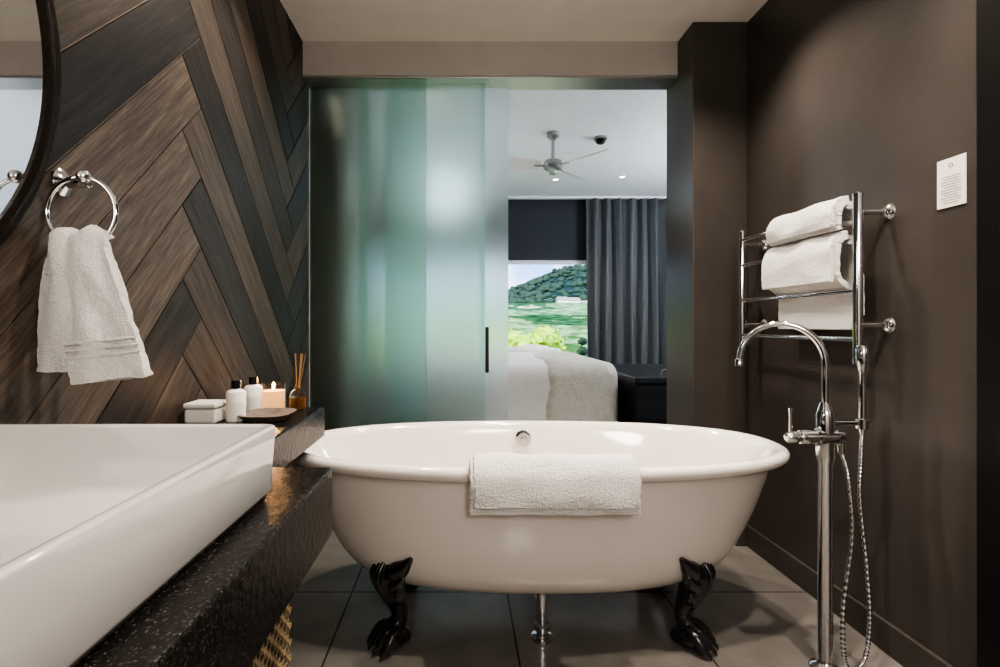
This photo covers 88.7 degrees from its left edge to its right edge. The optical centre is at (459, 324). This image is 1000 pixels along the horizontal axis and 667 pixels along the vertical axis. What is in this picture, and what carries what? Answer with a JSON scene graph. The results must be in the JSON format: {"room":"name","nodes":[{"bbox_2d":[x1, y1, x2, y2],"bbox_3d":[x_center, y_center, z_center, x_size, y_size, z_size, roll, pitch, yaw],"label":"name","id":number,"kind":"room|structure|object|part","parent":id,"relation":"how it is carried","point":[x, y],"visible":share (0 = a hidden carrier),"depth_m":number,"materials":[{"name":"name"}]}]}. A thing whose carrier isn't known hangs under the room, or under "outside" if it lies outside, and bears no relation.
{"room":"bathroom","nodes":[
{"label":"bathroom","id":0,"kind":"room"},
{"bbox_2d":[0,0,309,406],"bbox_3d":[-0.820,-0.190,0.610,0.100,2.380,4.020,0,0,0],"label":"wall","id":1,"kind":"structure","parent":0,"point":[145,0],"depth_m":1.37,"materials":[{"name":"brown paint"}]},
{"bbox_2d":[0,0,308,466],"bbox_3d":[-0.768,-0.190,0.640,0.006,2.378,3.880,0,0,0],"label":"planks","id":2,"kind":"object","parent":1,"relation":"attached to","point":[238,170],"visible":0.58,"depth_m":1.40,"materials":[{"name":"brown wood"}]},
{"bbox_2d":[0,0,60,245],"bbox_3d":[-0.752,-0.460,0.450,0.024,1.004,1.004,0,0,0],"label":"round wall mirror","id":3,"kind":"object","parent":2,"relation":"attached to","point":[30,56],"visible":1,"depth_m":0.88,"materials":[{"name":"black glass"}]},
{"bbox_2d":[44,169,118,235],"bbox_3d":[-0.699,-0.219,0.957,0.143,0.158,0.065,0,0,10],"label":"towel ring","id":4,"kind":"object","parent":2,"relation":"attached to","point":[62,183],"visible":0.89,"depth_m":0.94,"materials":[{"name":"silver metal"}]},
{"bbox_3d":[-0.690,-0.272,0.935,0.025,0.025,0.025,0,0,0],"label":"arm knob","id":5,"kind":"part","parent":4,"relation":"part of","materials":[{"name":"silver metal"}]},
{"bbox_3d":[-0.699,-0.273,0.958,0.025,0.020,0.054,0,0,-31],"label":"arm","id":6,"kind":"part","parent":4,"relation":"part of","materials":[{"name":"silver metal"}]},
{"bbox_2d":[36,225,152,384],"bbox_3d":[-0.647,-0.041,0.922,0.232,0.289,0.112,0,0,0],"label":"hand towel","id":7,"kind":"object","parent":4,"relation":"hanging from","point":[87,330],"visible":1,"depth_m":0.88,"materials":[{"name":"fabric"}]},
{"bbox_2d":[75,467,331,666],"bbox_3d":[-0.502,0.384,0.180,0.525,0.233,1.560,0,0,0],"label":"countertop","id":8,"kind":"structure","parent":2,"relation":"attached to","point":[222,608],"depth_m":0.57,"materials":[{"name":"black stone"}]},
{"bbox_2d":[0,424,275,666],"bbox_3d":[-0.526,0.212,0.440,0.473,0.108,0.760,0,0,0],"label":"vessel sink","id":9,"kind":"object","parent":8,"relation":"in","point":[96,520],"visible":1,"depth_m":0.59,"materials":[{"name":"white ceramic"}]},
{"bbox_2d":[179,407,323,466],"bbox_3d":[-0.603,0.314,1.340,0.325,0.093,0.640,0,0,0],"label":"stone ledge","id":10,"kind":"object","parent":2,"relation":"attached to","point":[294,435],"visible":0.26,"depth_m":1.40,"materials":[{"name":"black stone"}]},
{"bbox_2d":[183,399,225,423],"bbox_3d":[-0.703,0.239,1.415,0.089,0.055,0.084,0,0,0],"label":"ceramic jar","id":11,"kind":"object","parent":10,"relation":"on","point":[201,411],"visible":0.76,"depth_m":1.38,"materials":[{"name":"white ceramic"}]},
{"bbox_3d":[-0.703,0.219,1.415,0.089,0.014,0.084,0,0,0],"label":"jar lid","id":12,"kind":"part","parent":11,"relation":"part of","materials":[{"name":"white ceramic"}]},
{"bbox_2d":[226,380,245,421],"bbox_3d":[-0.628,0.211,1.430,0.053,0.112,0.053,0,0,0],"label":"toiletry bottle","id":13,"kind":"object","parent":10,"relation":"on","point":[236,396],"visible":0.98,"depth_m":1.41,"materials":[{"name":"white plastic"}]},
{"bbox_2d":[244,377,262,410],"bbox_3d":[-0.632,0.213,1.560,0.055,0.108,0.055,0,0,0],"label":"toiletry bottle","id":14,"kind":"object","parent":10,"relation":"on","point":[254,391],"visible":0.76,"depth_m":1.54,"materials":[{"name":"white plastic"}]},
{"bbox_2d":[238,408,296,422],"bbox_3d":[-0.545,0.257,1.450,0.140,0.018,0.156,0,0,0],"label":"tray","id":15,"kind":"object","parent":10,"relation":"on","point":[260,415],"visible":0.99,"depth_m":1.46,"materials":[{"name":"brown wood"}]},
{"bbox_2d":[260,382,286,407],"bbox_3d":[-0.585,0.223,1.600,0.078,0.088,0.078,0,0,0],"label":"candle jar","id":16,"kind":"object","parent":10,"relation":"on","point":[274,393],"visible":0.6,"depth_m":1.57,"materials":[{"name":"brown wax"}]},
{"bbox_2d":[289,353,305,410],"bbox_3d":[-0.510,0.178,1.600,0.050,0.177,0.050,0,0,0],"label":"reed diffuser","id":17,"kind":"object","parent":10,"relation":"on","point":[297,396],"visible":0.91,"depth_m":1.58,"materials":[{"name":"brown glass"}]},
{"bbox_2d":[302,41,677,75],"bbox_3d":[0.145,-1.433,2.550,1.830,0.435,0.140,0,0,0],"label":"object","id":18,"kind":"structure","parent":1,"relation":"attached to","point":[320,58],"depth_m":2.48,"materials":[{"name":"paint"}]},
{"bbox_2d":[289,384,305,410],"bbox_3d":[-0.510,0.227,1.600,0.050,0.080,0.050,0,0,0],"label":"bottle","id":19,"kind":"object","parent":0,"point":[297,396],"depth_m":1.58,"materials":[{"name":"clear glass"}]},
{"bbox_2d":[280,0,767,40],"bbox_3d":[0.265,-1.420,0.540,2.330,0.080,3.880,0,0,0],"label":"ceiling","id":20,"kind":"structure","parent":0,"point":[313,20],"depth_m":2.30,"materials":[{"name":"paint"}]},
{"bbox_2d":[508,199,660,259],"bbox_3d":[0.600,-0.300,6.560,5.200,2.600,0.120,0,0,0],"label":"wall","id":21,"kind":"structure","parent":0,"point":[538,229],"depth_m":6.50,"materials":[{"name":"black paint"}]},
{"bbox_2d":[508,260,585,264],"bbox_3d":[0.325,-0.805,6.555,2.850,0.050,0.050,0,0,0],"label":"window","id":22,"kind":"structure","parent":21,"relation":"in","point":[510,262],"depth_m":6.53,"materials":[{"name":"white paint"}]},
{"bbox_2d":[508,90,666,195],"bbox_3d":[0.650,-1.640,4.685,5.300,0.080,4.130,0,0,0],"label":"ceiling","id":23,"kind":"structure","parent":0,"point":[633,122],"depth_m":4.42,"materials":[{"name":"white paint"}]},
{"bbox_2d":[508,130,608,180],"bbox_3d":[0.708,-1.425,4.255,0.881,0.350,0.817,0,0,0],"label":"ceiling fan","id":24,"kind":"object","parent":23,"relation":"hanging from","point":[552,165],"visible":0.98,"depth_m":4.21,"materials":[{"name":"silver metal"}]},
{"bbox_3d":[0.469,-1.328,4.193,0.404,0.078,0.171,0,0,0],"label":"blade","id":25,"kind":"part","parent":24,"relation":"part of","materials":[{"name":"white plastic"}]},
{"bbox_3d":[0.775,-1.320,4.250,0.170,0.140,0.170,0,0,0],"label":"motor","id":26,"kind":"part","parent":24,"relation":"part of","materials":[{"name":"silver metal"}]},
{"bbox_3d":[0.974,-1.328,4.487,0.160,0.078,0.400,0,0,40],"label":"blade","id":27,"kind":"part","parent":24,"relation":"part of","materials":[{"name":"white plastic"}]},
{"bbox_3d":[0.982,-1.328,4.020,0.160,0.078,0.400,0,0,-42],"label":"blade","id":28,"kind":"part","parent":24,"relation":"part of","materials":[{"name":"white plastic"}]},
{"bbox_2d":[508,196,666,198],"bbox_3d":[0.575,-1.587,6.360,5.050,0.025,0.060,0,0,0],"label":"track","id":29,"kind":"object","parent":23,"relation":"attached to","point":[509,197],"visible":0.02,"depth_m":6.33,"materials":[{"name":"white metal"}]},
{"bbox_2d":[586,198,666,364],"bbox_3d":[2.242,-0.295,6.357,1.343,2.550,0.151,0,0,0],"label":"window curtain","id":30,"kind":"object","parent":29,"relation":"hanging from","point":[626,240],"visible":0.53,"depth_m":6.35,"materials":[{"name":"grey fabric"}]},
{"bbox_2d":[594,135,606,144],"bbox_3d":[1.200,-1.571,4.350,0.110,0.057,0.110,0,0,0],"label":"smoke detector","id":31,"kind":"object","parent":23,"relation":"attached to","point":[600,139],"visible":1,"depth_m":4.32,"materials":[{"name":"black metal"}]},
{"bbox_2d":[283,531,902,666],"bbox_3d":[0.215,1.040,0.610,2.430,0.080,4.020,0,0,0],"label":"floor","id":32,"kind":"structure","parent":0,"point":[757,616],"depth_m":1.71,"materials":[{"name":"tile"}]},
{"bbox_2d":[250,604,291,666],"bbox_3d":[-0.505,0.737,0.743,0.406,0.520,0.401,0,0,0],"label":"wicker basket","id":33,"kind":"object","parent":32,"relation":"on","point":[272,653],"visible":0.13,"depth_m":0.87,"materials":[{"name":"brown wicker"}]},
{"bbox_2d":[293,421,789,660],"bbox_3d":[0.255,0.699,1.770,1.678,0.602,0.750,0,0,0],"label":"clawfoot bathtub","id":34,"kind":"object","parent":32,"relation":"on","point":[401,491],"visible":0.96,"depth_m":1.51,"materials":[{"name":"white ceramic"}]},
{"bbox_3d":[0.255,0.460,2.040,0.028,0.028,0.012,0,0,0],"label":"overflow knob","id":35,"kind":"part","parent":34,"relation":"part of","materials":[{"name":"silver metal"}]},
{"bbox_2d":[469,452,641,515],"bbox_3d":[0.257,0.434,1.432,0.463,0.160,0.162,0,0,0],"label":"bath towel","id":36,"kind":"object","parent":34,"relation":"on","point":[501,483],"visible":1,"depth_m":1.36,"materials":[{"name":"fabric"}]},
{"bbox_2d":[735,321,872,666],"bbox_3d":[1.009,0.494,1.497,0.349,1.012,0.098,0,0,17],"label":"tub filler","id":37,"kind":"object","parent":32,"relation":"on","point":[825,436],"visible":1,"depth_m":1.46,"materials":[{"name":"silver metal"}]},
{"bbox_3d":[0.963,0.114,1.530,0.239,0.252,0.019,0,0,27],"label":"gooseneck spout","id":38,"kind":"part","parent":37,"relation":"part of","materials":[{"name":"silver metal"}]},
{"bbox_3d":[0.958,0.283,1.476,0.014,0.086,0.020,0,0,39],"label":"mixer lever","id":39,"kind":"part","parent":37,"relation":"part of","materials":[{"name":"silver metal"}]},
{"bbox_3d":[0.966,0.325,1.480,0.041,0.034,0.034,0,0,0],"label":"mixer knob","id":40,"kind":"part","parent":37,"relation":"part of","materials":[{"name":"silver metal"}]},
{"bbox_2d":[837,443,845,453],"bbox_3d":[1.100,0.355,1.470,0.020,0.030,0.020,0,0,0],"label":"outlet","id":41,"kind":"object","parent":37,"relation":"attached to","point":[841,446],"depth_m":1.46,"materials":[{"name":"silver metal"}]},
{"bbox_3d":[1.110,0.285,1.480,0.100,0.016,0.016,0,0,0],"label":"cradle arm","id":42,"kind":"part","parent":37,"relation":"part of","materials":[{"name":"silver metal"}]},
{"bbox_3d":[0.145,0.994,2.550,1.830,0.012,0.120,0,0,0],"label":"floor track","id":43,"kind":"object","parent":32,"relation":"on","visible":0},
{"bbox_2d":[310,88,357,430],"bbox_3d":[-0.612,-0.109,2.594,0.304,2.194,0.008,0,0,0],"label":"glass","id":44,"kind":"object","parent":43,"relation":"on","point":[333,111],"visible":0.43,"depth_m":2.59,"materials":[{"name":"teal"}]},
{"bbox_2d":[358,79,425,425],"bbox_3d":[-0.333,-0.111,2.504,0.335,2.198,0.008,0,0,0],"label":"glass pane","id":45,"kind":"object","parent":43,"relation":"on","point":[391,112],"visible":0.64,"depth_m":2.50,"materials":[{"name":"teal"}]},
{"bbox_2d":[426,84,484,421],"bbox_3d":[-0.122,-0.109,2.557,0.495,2.194,0.008,0,0,0],"label":"glass pane","id":46,"kind":"object","parent":43,"relation":"on","point":[455,113],"visible":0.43,"depth_m":2.55,"materials":[{"name":"white"}]},
{"bbox_2d":[485,88,507,420],"bbox_3d":[0.172,-0.109,2.594,0.145,2.194,0.008,0,0,0],"label":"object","id":47,"kind":"object","parent":43,"relation":"on","point":[496,99],"visible":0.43,"depth_m":2.59,"materials":[{"name":"white"}]},
{"bbox_2d":[485,327,488,372],"bbox_3d":[0.137,0.125,2.575,0.017,0.230,0.030,0,0,0],"label":"door handle","id":48,"kind":"object","parent":47,"relation":"attached to","point":[486,328],"depth_m":2.56,"materials":[{"name":"metal"}]},
{"bbox_2d":[667,22,747,433],"bbox_3d":[1.185,-0.190,2.470,0.250,2.380,0.300,0,0,0],"label":"wall","id":49,"kind":"structure","parent":0,"point":[707,102],"depth_m":2.32,"materials":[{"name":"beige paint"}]},
{"bbox_2d":[303,76,676,89],"bbox_3d":[0.145,-1.212,2.550,1.830,0.013,0.130,0,0,0],"label":"track","id":50,"kind":"object","parent":49,"relation":"attached to","point":[510,82],"visible":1,"depth_m":2.52,"materials":[{"name":"silver metal"}]},
{"bbox_2d":[748,0,976,666],"bbox_3d":[1.370,-0.300,0.610,0.120,2.600,4.020,0,0,0],"label":"wall","id":51,"kind":"structure","parent":0,"point":[846,97],"depth_m":1.57,"materials":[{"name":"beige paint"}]},
{"bbox_2d":[735,528,745,545],"bbox_3d":[1.178,0.953,2.313,0.236,0.095,0.014,0,0,0],"label":"baseboard","id":52,"kind":"structure","parent":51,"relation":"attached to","point":[742,541],"depth_m":2.31,"materials":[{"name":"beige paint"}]},
{"bbox_2d":[738,191,895,363],"bbox_3d":[1.256,-0.144,1.880,0.108,0.528,0.692,0,0,0],"label":"heated towel rail","id":53,"kind":"object","parent":51,"relation":"attached to","point":[887,212],"visible":0.93,"depth_m":1.56,"materials":[{"name":"silver metal"}]},
{"bbox_2d":[761,230,864,329],"bbox_3d":[1.216,-0.142,1.785,0.116,0.317,0.376,0,0,0],"label":"folded towel","id":54,"kind":"object","parent":53,"relation":"hanging from","point":[819,263],"visible":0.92,"depth_m":1.72,"materials":[{"name":"fabric"}]},
{"bbox_2d":[766,196,851,246],"bbox_3d":[1.207,-0.356,1.775,0.092,0.114,0.356,0,0,0],"label":"folded towel","id":55,"kind":"object","parent":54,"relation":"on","point":[827,216],"visible":0.97,"depth_m":1.71,"materials":[{"name":"fabric"}]},
{"bbox_2d":[746,524,953,666],"bbox_3d":[1.303,0.953,1.810,0.014,0.095,1.020,0,0,0],"label":"baseboard","id":56,"kind":"structure","parent":51,"relation":"attached to","point":[894,642],"depth_m":1.68,"materials":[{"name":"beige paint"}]},
{"bbox_2d":[937,153,966,209],"bbox_3d":[1.308,-0.381,1.358,0.004,0.131,0.080,0,0,0],"label":"notice","id":57,"kind":"object","parent":51,"relation":"attached to","point":[951,172],"visible":1,"depth_m":1.35,"materials":[{"name":"white paper"}]},
{"bbox_2d":[977,0,999,666],"bbox_3d":[1.280,-0.150,0.772,0.059,2.300,0.985,0,0,0],"label":"door","id":58,"kind":"structure","parent":51,"relation":"in","point":[988,11],"depth_m":1.24,"materials":[{"name":"black metal"}]},
{"bbox_3d":[0.650,1.040,4.685,5.300,0.080,4.130,0,0,0],"label":"floor","id":59,"kind":"structure","parent":0,"visible":0},
{"bbox_2d":[508,344,617,421],"bbox_3d":[0.271,0.592,4.864,1.906,0.817,2.088,0,0,0],"label":"bed","id":60,"kind":"object","parent":59,"relation":"on","point":[545,383],"visible":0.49,"depth_m":3.85,"materials":[{"name":"white fabric"}]},
{"bbox_2d":[508,352,549,420],"bbox_3d":[0.262,0.570,4.877,1.888,0.620,2.063,0,0,0],"label":"duvet","id":61,"kind":"object","parent":60,"relation":"on","point":[528,372],"depth_m":3.86,"materials":[{"name":"white fabric"}]},
{"bbox_2d":[508,344,561,352],"bbox_3d":[0.715,0.276,5.599,0.744,0.128,0.499,0,0,0],"label":"pillow","id":62,"kind":"object","parent":60,"relation":"on","point":[532,348],"depth_m":5.37,"materials":[{"name":"white fabric"}]},
{"bbox_2d":[612,364,666,423],"bbox_3d":[1.615,0.660,4.350,0.700,0.680,1.330,0,0,0],"label":"trunk","id":63,"kind":"object","parent":59,"relation":"on","point":[642,388],"visible":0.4,"depth_m":3.71,"materials":[{"name":"black wood"}]},
{"bbox_3d":[1.615,0.405,4.350,0.700,0.050,1.330,0,0,0],"label":"lid","id":64,"kind":"part","parent":63,"relation":"part of","materials":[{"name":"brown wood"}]},
{"label":"outside","id":65,"kind":"structure","parent":0,"visible":0},
{"bbox_2d":[508,265,586,355],"bbox_3d":[0.000,-4.399,68.500,180.000,17.391,122.000,0,0,0],"label":"terrain","id":66,"kind":"structure","parent":65,"point":[532,304],"depth_m":57.03,"materials":[{"name":"green plant"}]},
{"bbox_2d":[508,325,566,350],"bbox_3d":[-1.530,1.130,11.857,7.889,2.630,2.338,0,0,2],"label":"shrubs","id":67,"kind":"object","parent":66,"relation":"on","point":[545,335],"visible":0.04,"depth_m":11.05,"materials":[{"name":"green plant"}]},
{"bbox_2d":[556,297,568,302],"bbox_3d":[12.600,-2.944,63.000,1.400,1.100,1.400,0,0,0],"label":"farmhouse","id":68,"kind":"object","parent":66,"relation":"on","point":[558,299],"visible":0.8,"depth_m":62.40,"materials":[{"name":"white paint"}]},
{"bbox_2d":[567,297,580,302],"bbox_3d":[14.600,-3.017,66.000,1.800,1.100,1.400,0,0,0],"label":"farmhouse","id":69,"kind":"object","parent":66,"relation":"on","point":[571,299],"visible":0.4,"depth_m":65.45,"materials":[{"name":"white paint"}]},
{"bbox_2d":[576,337,586,356],"bbox_3d":[2.787,1.974,11.640,0.909,3.402,0.841,0,0,0],"label":"topiary","id":70,"kind":"object","parent":66,"relation":"on","point":[581,350],"visible":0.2,"depth_m":11.60,"materials":[{"name":"green plant"}]}
]}

